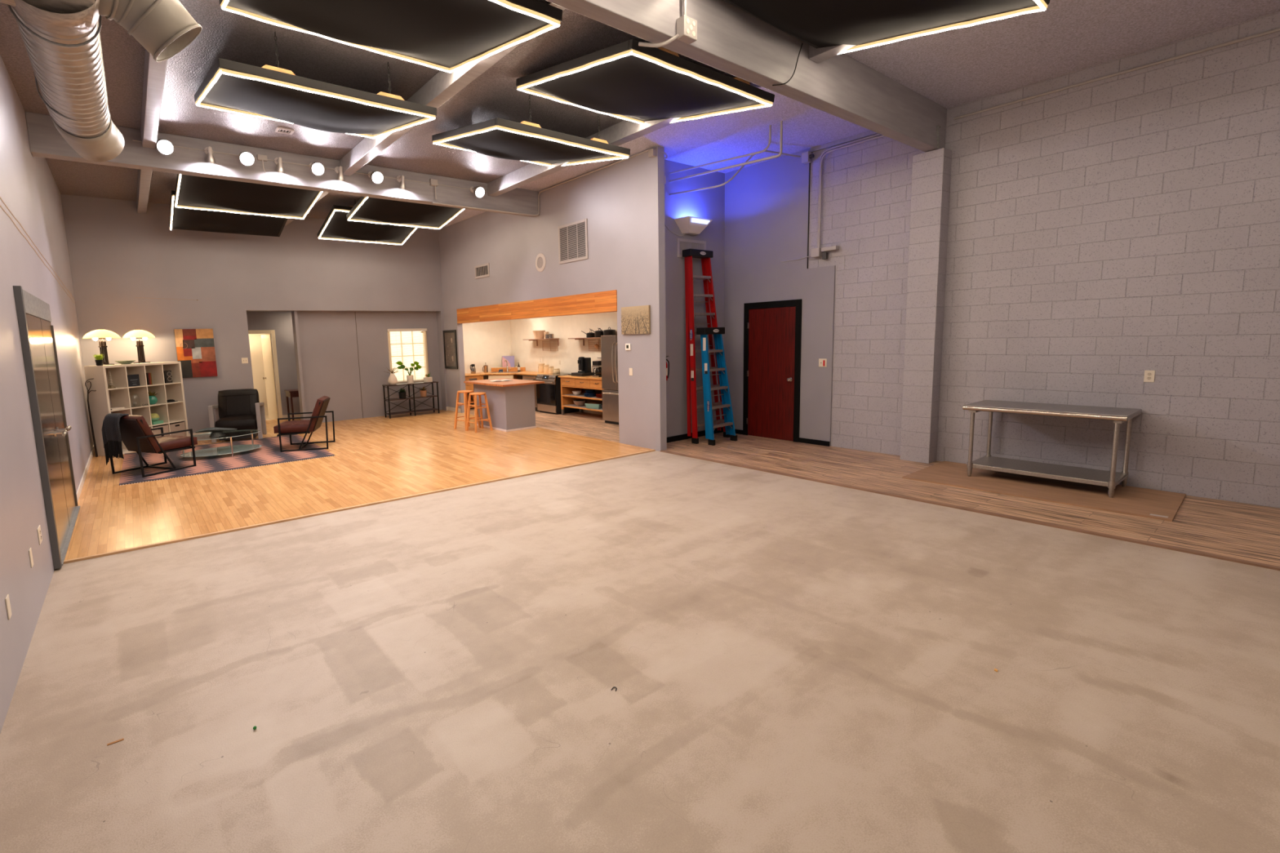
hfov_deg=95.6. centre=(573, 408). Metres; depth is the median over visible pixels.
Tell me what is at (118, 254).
wall
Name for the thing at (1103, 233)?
wall
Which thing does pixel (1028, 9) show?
light
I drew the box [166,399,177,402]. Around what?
hat
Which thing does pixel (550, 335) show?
steel pot
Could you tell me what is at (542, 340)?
wall rack
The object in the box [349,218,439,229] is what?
light
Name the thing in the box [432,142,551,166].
light
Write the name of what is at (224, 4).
light
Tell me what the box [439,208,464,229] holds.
light
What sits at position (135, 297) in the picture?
trim
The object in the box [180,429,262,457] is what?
coffee table
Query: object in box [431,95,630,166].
ceiling panel
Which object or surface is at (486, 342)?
wall
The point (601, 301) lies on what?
beam
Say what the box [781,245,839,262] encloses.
security camera
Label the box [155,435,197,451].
seat cushion
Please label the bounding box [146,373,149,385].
book
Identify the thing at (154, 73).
beam
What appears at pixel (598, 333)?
saucepan
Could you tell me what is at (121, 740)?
wood splinter
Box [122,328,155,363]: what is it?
table lamp
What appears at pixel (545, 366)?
canister
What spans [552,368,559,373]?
canister
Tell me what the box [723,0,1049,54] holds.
ceiling panel
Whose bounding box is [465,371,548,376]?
countertop
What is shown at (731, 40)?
beam
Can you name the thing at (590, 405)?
baking dish
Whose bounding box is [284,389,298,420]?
side table
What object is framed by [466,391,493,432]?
bar stool
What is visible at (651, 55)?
light
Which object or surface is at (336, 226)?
ceiling panel
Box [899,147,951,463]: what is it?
wall pillar
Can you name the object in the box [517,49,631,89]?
light
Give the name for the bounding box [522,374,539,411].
drawer unit
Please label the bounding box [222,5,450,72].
light
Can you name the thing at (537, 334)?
bucket
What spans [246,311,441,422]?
wall
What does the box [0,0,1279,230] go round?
ceiling
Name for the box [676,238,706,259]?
air vent
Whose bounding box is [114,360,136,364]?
shallow bowl
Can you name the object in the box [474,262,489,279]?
air vent
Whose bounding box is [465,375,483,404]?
drawer unit
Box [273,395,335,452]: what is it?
lounge chair
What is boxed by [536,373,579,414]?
range cooker
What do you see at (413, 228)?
light
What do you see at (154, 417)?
jar
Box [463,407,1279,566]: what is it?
floor
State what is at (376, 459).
floor
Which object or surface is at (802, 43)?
power cord
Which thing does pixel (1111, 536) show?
trim
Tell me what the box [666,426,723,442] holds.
baseboard
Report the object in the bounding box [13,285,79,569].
door
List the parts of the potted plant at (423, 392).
pot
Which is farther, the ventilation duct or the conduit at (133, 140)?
the conduit at (133, 140)
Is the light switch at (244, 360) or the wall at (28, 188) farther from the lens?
the light switch at (244, 360)
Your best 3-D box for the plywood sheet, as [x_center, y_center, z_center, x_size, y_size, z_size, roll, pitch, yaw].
[5.074,0.852,6.343,1.235,0.017,2.240,-7,9,-37]
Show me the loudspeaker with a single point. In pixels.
(167, 374)
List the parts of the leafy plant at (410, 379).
pot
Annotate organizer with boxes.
[571,372,594,376]
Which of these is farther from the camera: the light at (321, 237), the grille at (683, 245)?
the light at (321, 237)
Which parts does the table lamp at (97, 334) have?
lamp shade, post, post, post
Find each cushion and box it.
[120,414,160,453]
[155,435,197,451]
[273,419,310,433]
[308,395,328,431]
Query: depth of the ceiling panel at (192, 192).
9.26 m
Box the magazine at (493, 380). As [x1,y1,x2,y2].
[488,379,512,382]
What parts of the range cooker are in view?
door, control panel, warming drawer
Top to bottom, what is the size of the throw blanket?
0.744 m
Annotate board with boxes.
[491,366,525,371]
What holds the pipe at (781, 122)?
attached to the ceiling
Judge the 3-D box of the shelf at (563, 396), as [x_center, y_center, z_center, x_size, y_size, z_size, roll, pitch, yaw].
[0.428,-0.256,12.732,0.590,0.028,1.510,-7,9,-37]
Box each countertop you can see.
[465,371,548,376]
[558,375,601,380]
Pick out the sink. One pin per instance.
(493, 371)
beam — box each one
[25,111,539,217]
[136,48,167,213]
[284,0,565,225]
[416,44,857,229]
[456,289,617,323]
[546,0,946,151]
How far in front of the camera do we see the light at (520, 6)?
4.03 m
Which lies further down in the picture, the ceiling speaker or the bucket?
the bucket
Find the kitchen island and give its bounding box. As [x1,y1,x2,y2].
[463,377,544,431]
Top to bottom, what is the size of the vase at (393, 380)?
0.428 m
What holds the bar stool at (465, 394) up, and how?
on the floor at (376, 459)
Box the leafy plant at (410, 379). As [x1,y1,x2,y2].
[395,360,422,383]
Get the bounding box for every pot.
[94,360,103,365]
[548,333,553,338]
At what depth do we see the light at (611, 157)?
7.82 m
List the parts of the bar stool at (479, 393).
leg, leg, seat, leg, leg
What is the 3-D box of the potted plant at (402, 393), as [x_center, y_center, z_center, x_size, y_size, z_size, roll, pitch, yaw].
[-4.055,-0.360,13.677,0.205,0.260,0.225,-2,7,1]
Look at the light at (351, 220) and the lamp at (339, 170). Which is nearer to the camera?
the lamp at (339, 170)
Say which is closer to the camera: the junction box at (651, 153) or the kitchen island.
the junction box at (651, 153)
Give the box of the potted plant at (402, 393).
[398,387,405,399]
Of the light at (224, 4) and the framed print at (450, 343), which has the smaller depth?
the light at (224, 4)
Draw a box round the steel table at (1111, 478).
[962,400,1142,497]
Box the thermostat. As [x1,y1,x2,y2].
[625,343,631,350]
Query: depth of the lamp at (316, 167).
8.19 m
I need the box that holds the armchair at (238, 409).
[208,388,266,443]
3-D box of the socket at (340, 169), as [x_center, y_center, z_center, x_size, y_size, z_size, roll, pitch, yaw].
[-3.415,-3.490,8.458,0.060,0.092,0.072,-7,9,-37]
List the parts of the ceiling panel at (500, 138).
chain, panel frame, chain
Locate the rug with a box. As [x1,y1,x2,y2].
[119,434,334,485]
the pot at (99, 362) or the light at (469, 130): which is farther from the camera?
the pot at (99, 362)
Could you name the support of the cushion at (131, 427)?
on the lounge chair at (136, 434)
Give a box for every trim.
[0,196,75,304]
[63,449,655,564]
[134,297,199,300]
[355,313,363,417]
[659,450,1279,570]
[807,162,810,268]
[808,130,877,152]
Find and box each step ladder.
[682,248,729,444]
[696,327,737,445]
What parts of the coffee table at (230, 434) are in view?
leg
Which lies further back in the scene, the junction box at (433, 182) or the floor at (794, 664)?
the junction box at (433, 182)
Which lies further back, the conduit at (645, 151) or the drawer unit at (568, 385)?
the drawer unit at (568, 385)
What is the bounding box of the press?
[482,362,488,373]
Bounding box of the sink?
[488,371,520,373]
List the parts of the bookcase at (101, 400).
panel, shelf, shelf, shelf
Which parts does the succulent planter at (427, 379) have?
planter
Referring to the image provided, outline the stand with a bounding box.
[84,377,97,457]
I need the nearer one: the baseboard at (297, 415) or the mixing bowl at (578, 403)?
the mixing bowl at (578, 403)
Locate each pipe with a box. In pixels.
[668,120,782,182]
[668,124,771,173]
[669,150,800,195]
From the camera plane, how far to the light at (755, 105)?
6.24 m
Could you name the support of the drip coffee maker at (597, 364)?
on the countertop at (590, 377)
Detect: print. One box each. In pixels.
[443,329,457,368]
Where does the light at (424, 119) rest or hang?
attached to the ceiling panel at (267, 91)
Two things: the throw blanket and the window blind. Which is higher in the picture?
the window blind
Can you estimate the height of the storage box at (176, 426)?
0.325 m
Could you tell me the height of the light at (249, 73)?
0.046 m
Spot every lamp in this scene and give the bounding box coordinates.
[82,328,120,364]
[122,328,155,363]
[155,138,173,154]
[204,146,215,164]
[238,151,253,165]
[274,156,284,173]
[309,161,324,175]
[334,165,344,181]
[368,170,382,183]
[396,175,405,189]
[470,186,484,197]
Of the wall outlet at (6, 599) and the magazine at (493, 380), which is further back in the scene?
the magazine at (493, 380)
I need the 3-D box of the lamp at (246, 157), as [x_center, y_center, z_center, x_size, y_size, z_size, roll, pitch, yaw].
[-4.382,-3.335,7.702,0.171,0.223,0.292,-7,9,-37]
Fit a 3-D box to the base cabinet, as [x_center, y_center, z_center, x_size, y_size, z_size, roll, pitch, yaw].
[-1.815,-0.449,14.875,0.660,0.840,0.390,-1,7,9]
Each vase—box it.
[147,390,157,404]
[384,366,398,384]
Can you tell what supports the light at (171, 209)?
attached to the ceiling panel at (184, 219)
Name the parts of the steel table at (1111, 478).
leg, leg, leg, leg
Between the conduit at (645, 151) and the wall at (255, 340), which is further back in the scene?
the wall at (255, 340)
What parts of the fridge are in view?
door, freezer drawer, drawer handle, door handle, door handle, door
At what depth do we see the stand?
9.61 m
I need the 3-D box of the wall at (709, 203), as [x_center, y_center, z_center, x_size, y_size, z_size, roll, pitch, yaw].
[1.901,-1.706,9.640,2.030,4.480,0.120,-7,9,-37]
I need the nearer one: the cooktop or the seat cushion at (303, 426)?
the seat cushion at (303, 426)
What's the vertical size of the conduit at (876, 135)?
1.413 m
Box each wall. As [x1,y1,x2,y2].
[0,54,93,733]
[60,194,448,433]
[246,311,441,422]
[248,333,277,420]
[445,406,460,413]
[462,311,617,414]
[664,159,724,437]
[724,10,1279,507]
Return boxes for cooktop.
[538,373,571,375]
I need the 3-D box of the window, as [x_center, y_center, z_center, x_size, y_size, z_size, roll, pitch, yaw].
[-4.088,-1.277,14.247,1.040,1.350,0.120,-7,9,-37]
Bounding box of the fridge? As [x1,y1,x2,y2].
[600,335,618,424]
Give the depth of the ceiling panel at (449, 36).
4.33 m
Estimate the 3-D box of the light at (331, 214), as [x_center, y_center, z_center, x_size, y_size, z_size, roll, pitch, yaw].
[-4.774,-3.549,11.144,0.033,0.351,1.221,-7,9,-37]
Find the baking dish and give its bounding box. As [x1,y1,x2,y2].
[584,402,602,408]
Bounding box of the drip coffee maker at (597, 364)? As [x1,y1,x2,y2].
[591,360,601,377]
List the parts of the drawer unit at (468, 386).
drawer, drawer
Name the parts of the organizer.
drawer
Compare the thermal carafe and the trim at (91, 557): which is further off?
the thermal carafe
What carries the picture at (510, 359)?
on the board
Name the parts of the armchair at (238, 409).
arm, seat, backrest, arm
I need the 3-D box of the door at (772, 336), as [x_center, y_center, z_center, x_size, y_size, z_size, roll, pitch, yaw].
[3.220,-0.613,9.484,0.092,2.255,1.050,-7,9,-37]
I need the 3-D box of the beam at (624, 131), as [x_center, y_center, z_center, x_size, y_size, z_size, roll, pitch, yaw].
[0.925,-3.508,7.046,0.160,0.210,16.550,-7,9,-37]
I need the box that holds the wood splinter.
[106,737,124,746]
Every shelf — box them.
[180,444,261,456]
[382,381,439,418]
[523,337,559,346]
[562,395,602,400]
[562,405,602,412]
[568,337,600,345]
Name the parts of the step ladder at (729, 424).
rail, rail, rail, rail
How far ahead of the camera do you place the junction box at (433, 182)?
9.42 m
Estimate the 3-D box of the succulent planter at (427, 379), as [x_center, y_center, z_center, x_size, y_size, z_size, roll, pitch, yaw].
[-3.553,-0.754,14.070,0.150,0.231,0.172,3,8,32]
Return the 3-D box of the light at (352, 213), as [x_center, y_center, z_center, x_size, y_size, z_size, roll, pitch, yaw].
[-3.741,-3.541,10.086,0.033,0.270,1.387,-7,9,-37]
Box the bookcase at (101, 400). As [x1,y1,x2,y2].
[84,361,188,456]
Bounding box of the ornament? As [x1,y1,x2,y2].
[107,371,115,388]
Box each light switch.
[241,357,248,363]
[629,368,632,375]
[818,358,826,367]
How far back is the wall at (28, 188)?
4.51 m
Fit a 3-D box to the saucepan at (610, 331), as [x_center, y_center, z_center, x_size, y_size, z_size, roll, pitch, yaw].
[0.719,-1.635,12.400,0.270,0.213,0.410,-7,9,-37]
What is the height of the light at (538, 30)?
0.339 m
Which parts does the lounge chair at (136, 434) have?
panel, frame, frame, seat rail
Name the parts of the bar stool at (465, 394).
leg, seat, leg, leg, leg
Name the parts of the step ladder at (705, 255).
rail, rail, rail, rail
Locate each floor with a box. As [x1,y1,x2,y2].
[0,450,1279,852]
[64,409,653,559]
[463,407,1279,566]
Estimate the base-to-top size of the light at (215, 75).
0.340 m
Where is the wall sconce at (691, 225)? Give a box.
[664,216,712,235]
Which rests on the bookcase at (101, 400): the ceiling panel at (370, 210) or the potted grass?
the potted grass
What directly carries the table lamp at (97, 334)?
on the bookcase at (101, 400)
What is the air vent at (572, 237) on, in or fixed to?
in the wall partition at (622, 203)
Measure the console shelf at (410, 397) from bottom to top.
0.775 m
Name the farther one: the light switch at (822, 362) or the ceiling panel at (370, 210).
the ceiling panel at (370, 210)
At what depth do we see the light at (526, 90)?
6.34 m
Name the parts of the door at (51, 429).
header plate, handle, handle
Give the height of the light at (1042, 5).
0.046 m
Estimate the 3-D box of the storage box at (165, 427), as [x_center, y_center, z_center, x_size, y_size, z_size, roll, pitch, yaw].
[-7.713,0.490,10.594,0.352,0.325,0.314,0,7,13]
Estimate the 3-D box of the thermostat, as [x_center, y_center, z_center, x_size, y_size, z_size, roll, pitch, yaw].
[0.863,-0.976,9.191,0.024,0.110,0.120,-7,9,-37]
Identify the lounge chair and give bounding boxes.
[110,414,197,477]
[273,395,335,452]
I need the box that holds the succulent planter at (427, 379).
[423,373,432,382]
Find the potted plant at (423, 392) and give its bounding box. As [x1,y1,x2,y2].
[419,386,426,396]
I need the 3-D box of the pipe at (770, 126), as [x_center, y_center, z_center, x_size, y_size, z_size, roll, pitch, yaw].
[2.051,-3.648,8.331,0.028,0.314,1.812,-7,9,-37]
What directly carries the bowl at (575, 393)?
on the shelf at (563, 396)
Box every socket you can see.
[208,146,213,154]
[278,157,282,164]
[338,166,342,172]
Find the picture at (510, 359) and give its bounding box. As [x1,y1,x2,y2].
[502,355,514,367]
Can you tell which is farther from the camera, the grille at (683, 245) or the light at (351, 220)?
the light at (351, 220)
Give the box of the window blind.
[386,328,428,382]
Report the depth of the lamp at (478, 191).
9.75 m
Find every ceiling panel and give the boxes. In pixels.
[168,190,288,236]
[173,173,322,219]
[194,31,436,138]
[219,0,562,72]
[317,200,417,244]
[346,196,464,229]
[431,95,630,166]
[515,38,774,124]
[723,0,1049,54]
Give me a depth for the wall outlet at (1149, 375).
6.00 m
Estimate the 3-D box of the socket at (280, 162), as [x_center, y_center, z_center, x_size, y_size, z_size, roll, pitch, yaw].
[-4.056,-3.411,7.970,0.060,0.092,0.072,-7,9,-37]
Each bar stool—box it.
[453,390,480,430]
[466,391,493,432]
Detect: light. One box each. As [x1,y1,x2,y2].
[169,195,173,230]
[174,173,181,207]
[176,204,303,219]
[195,68,222,105]
[196,102,373,138]
[220,0,229,8]
[220,68,435,119]
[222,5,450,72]
[302,191,322,218]
[318,208,335,238]
[318,236,401,244]
[334,208,349,212]
[347,196,368,220]
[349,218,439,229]
[373,116,435,137]
[401,226,417,244]
[432,124,497,143]
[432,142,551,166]
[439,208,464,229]
[449,23,558,72]
[489,0,559,26]
[497,124,629,157]
[516,87,644,124]
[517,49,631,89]
[562,155,627,165]
[630,48,773,106]
[670,103,769,123]
[837,5,1042,54]
[1033,0,1047,10]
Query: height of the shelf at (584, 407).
0.028 m
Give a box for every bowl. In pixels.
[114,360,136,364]
[195,427,236,437]
[572,391,581,395]
[573,400,586,406]
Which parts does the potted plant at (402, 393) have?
pot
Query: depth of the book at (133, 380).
10.08 m
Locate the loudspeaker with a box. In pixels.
[163,370,172,382]
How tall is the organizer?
0.070 m
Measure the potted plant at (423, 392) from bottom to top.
0.273 m
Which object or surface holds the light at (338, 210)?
attached to the ceiling panel at (336, 226)
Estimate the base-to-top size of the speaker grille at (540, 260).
0.200 m
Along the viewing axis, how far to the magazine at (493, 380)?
11.70 m
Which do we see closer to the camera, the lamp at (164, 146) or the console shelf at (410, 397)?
the lamp at (164, 146)
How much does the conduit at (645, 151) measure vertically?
0.450 m
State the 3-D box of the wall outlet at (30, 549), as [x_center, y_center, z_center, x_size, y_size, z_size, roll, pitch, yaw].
[-3.654,1.007,3.885,0.007,0.122,0.075,-7,9,-37]
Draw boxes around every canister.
[537,363,544,373]
[543,364,549,373]
[548,366,553,373]
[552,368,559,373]
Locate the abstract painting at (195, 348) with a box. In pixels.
[173,328,217,377]
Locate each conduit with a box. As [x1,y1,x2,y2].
[133,139,485,191]
[432,147,653,216]
[817,133,880,247]
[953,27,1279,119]
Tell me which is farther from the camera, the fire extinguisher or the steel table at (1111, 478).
the fire extinguisher
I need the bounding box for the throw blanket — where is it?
[102,413,128,465]
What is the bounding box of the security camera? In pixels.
[801,151,814,164]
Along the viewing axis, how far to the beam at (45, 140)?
8.06 m
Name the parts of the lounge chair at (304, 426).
seat rail, frame, frame, panel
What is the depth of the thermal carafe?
14.86 m
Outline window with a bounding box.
[387,330,427,383]
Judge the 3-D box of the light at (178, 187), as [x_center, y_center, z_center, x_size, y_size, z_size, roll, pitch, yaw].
[-5.914,-3.300,8.633,0.033,0.268,1.586,-7,9,-37]
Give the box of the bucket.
[533,330,545,338]
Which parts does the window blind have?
rail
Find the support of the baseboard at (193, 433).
attached to the wall at (118, 254)
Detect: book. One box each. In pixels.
[127,373,140,386]
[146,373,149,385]
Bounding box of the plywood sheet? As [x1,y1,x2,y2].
[902,461,1186,521]
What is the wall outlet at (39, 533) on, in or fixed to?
attached to the wall at (28, 188)
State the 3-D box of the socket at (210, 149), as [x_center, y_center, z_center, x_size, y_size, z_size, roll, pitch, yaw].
[-4.710,-3.330,7.473,0.060,0.092,0.072,-7,9,-37]
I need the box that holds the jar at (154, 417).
[151,413,159,421]
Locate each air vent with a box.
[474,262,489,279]
[557,217,588,264]
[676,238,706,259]
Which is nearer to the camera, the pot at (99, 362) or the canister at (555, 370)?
the pot at (99, 362)
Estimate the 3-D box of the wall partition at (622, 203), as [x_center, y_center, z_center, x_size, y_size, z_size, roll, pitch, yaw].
[-0.987,-1.869,11.613,0.137,4.480,7.580,-7,9,-37]
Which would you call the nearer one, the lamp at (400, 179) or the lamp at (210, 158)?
the lamp at (210, 158)
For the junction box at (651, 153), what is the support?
attached to the wall partition at (622, 203)
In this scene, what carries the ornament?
on the bookcase at (101, 400)
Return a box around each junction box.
[257,154,281,182]
[429,178,438,199]
[638,0,697,47]
[648,148,667,184]
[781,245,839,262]
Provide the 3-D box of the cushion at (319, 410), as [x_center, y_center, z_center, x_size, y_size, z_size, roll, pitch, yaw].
[-4.426,0.088,9.993,0.124,0.595,0.671,19,2,-15]
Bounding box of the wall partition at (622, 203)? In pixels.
[438,145,666,451]
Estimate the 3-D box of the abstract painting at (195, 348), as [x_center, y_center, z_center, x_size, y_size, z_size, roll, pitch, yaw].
[-7.404,-1.080,11.320,0.630,0.940,0.036,-7,9,-37]
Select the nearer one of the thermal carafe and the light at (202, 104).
the light at (202, 104)
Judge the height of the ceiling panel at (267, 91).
0.460 m
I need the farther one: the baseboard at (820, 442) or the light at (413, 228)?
the light at (413, 228)
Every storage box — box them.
[152,424,168,436]
[169,422,186,435]
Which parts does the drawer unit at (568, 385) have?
drawer, frame, drawer rail, drawer, panel, drawer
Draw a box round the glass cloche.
[130,400,142,407]
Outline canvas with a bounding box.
[621,305,650,334]
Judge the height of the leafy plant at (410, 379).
0.540 m
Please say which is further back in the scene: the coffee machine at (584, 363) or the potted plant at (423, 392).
the potted plant at (423, 392)
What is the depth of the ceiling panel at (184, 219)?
10.47 m
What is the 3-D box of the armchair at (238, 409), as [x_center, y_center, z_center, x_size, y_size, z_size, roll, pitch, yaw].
[-6.450,0.121,11.081,0.842,0.931,0.720,-4,8,-21]
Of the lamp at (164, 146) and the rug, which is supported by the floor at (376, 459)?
the rug
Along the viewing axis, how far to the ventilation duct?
3.30 m
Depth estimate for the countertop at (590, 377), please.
12.57 m
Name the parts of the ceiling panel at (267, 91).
chain, chain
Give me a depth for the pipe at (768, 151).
8.47 m
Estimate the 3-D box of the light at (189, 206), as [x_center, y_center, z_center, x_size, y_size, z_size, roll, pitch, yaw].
[-5.646,-3.342,9.854,1.911,0.045,0.034,-7,9,-37]
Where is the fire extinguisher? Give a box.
[666,355,669,380]
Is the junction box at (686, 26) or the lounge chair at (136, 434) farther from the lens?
the lounge chair at (136, 434)
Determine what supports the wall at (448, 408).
attached to the wall partition at (622, 203)
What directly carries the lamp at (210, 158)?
attached to the beam at (45, 140)
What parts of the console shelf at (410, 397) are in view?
leg, leg, shelf, shelf, leg, leg, shelf, shelf, leg, leg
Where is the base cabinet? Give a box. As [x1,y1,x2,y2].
[488,374,517,379]
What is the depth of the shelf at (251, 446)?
9.61 m
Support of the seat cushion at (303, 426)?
on the lounge chair at (304, 426)
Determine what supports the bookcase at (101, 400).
on the floor at (376, 459)
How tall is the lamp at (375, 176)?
0.223 m
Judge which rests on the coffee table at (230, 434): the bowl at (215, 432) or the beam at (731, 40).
the bowl at (215, 432)
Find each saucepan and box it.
[581,329,595,337]
[589,328,603,337]
[598,327,615,335]
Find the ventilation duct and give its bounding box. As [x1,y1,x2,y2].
[0,0,202,161]
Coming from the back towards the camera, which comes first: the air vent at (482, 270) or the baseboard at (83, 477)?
the air vent at (482, 270)
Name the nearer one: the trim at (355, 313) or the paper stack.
the paper stack
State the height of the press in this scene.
0.262 m
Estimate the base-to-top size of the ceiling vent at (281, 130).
0.018 m
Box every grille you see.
[475,265,488,275]
[537,257,542,267]
[679,240,703,254]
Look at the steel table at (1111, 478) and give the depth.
6.26 m
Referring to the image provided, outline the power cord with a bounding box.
[772,43,802,85]
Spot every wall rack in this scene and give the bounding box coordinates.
[542,340,558,351]
[588,339,600,351]
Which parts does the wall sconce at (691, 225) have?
cord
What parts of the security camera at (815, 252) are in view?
box arm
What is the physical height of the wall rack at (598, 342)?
0.255 m
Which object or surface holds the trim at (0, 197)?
attached to the wall at (28, 188)
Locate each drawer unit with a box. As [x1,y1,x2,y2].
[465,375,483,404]
[522,374,539,411]
[560,377,602,414]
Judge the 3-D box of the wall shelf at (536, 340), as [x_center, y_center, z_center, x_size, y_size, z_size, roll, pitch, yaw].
[-0.827,-1.647,14.448,0.300,0.180,1.180,-7,9,-37]
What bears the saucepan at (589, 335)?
on the wall shelf at (583, 339)
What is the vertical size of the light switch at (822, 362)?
0.125 m
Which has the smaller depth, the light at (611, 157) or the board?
the light at (611, 157)
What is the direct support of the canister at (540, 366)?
on the countertop at (526, 373)
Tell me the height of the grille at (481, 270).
0.190 m
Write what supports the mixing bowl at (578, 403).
on the shelf at (584, 407)
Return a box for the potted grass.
[92,353,103,365]
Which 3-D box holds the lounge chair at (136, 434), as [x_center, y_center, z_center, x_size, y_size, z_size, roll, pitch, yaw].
[-6.137,0.478,8.455,0.714,0.854,0.856,1,8,23]
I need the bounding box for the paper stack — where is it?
[110,407,124,409]
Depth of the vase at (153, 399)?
10.46 m
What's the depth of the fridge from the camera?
11.53 m
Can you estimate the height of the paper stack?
0.018 m
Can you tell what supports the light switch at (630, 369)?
attached to the wall partition at (622, 203)
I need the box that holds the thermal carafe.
[470,364,475,373]
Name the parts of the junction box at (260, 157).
cord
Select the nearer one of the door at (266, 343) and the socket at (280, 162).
the socket at (280, 162)
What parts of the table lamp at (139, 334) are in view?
post, lamp shade, post, post, post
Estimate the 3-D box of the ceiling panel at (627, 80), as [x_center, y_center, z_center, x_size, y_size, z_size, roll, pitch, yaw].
[0.708,-3.235,5.857,1.950,0.460,1.742,-7,9,-37]
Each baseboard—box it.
[76,444,94,502]
[188,431,210,435]
[282,413,300,417]
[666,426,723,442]
[734,429,830,446]
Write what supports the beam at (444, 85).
attached to the ceiling
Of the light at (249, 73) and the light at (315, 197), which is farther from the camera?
the light at (315, 197)
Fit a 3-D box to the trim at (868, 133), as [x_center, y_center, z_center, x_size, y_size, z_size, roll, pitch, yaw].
[4.045,-3.789,7.977,0.030,0.060,1.680,-7,9,-37]
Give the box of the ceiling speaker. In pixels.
[535,253,546,271]
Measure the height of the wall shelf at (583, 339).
0.180 m
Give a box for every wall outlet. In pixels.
[4,594,11,619]
[28,547,33,568]
[36,524,42,545]
[1143,370,1155,382]
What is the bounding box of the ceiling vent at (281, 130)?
[274,126,294,134]
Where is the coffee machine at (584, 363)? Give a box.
[577,356,591,373]
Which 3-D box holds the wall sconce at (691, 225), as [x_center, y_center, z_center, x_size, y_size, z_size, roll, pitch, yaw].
[1.807,-2.903,9.201,1.043,0.281,0.268,-7,9,-37]
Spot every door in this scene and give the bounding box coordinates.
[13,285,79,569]
[248,329,282,418]
[742,298,801,442]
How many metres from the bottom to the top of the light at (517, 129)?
0.045 m
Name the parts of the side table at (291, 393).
leg, leg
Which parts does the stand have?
stem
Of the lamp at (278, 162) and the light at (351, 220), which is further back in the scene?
the light at (351, 220)
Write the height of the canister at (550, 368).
0.165 m

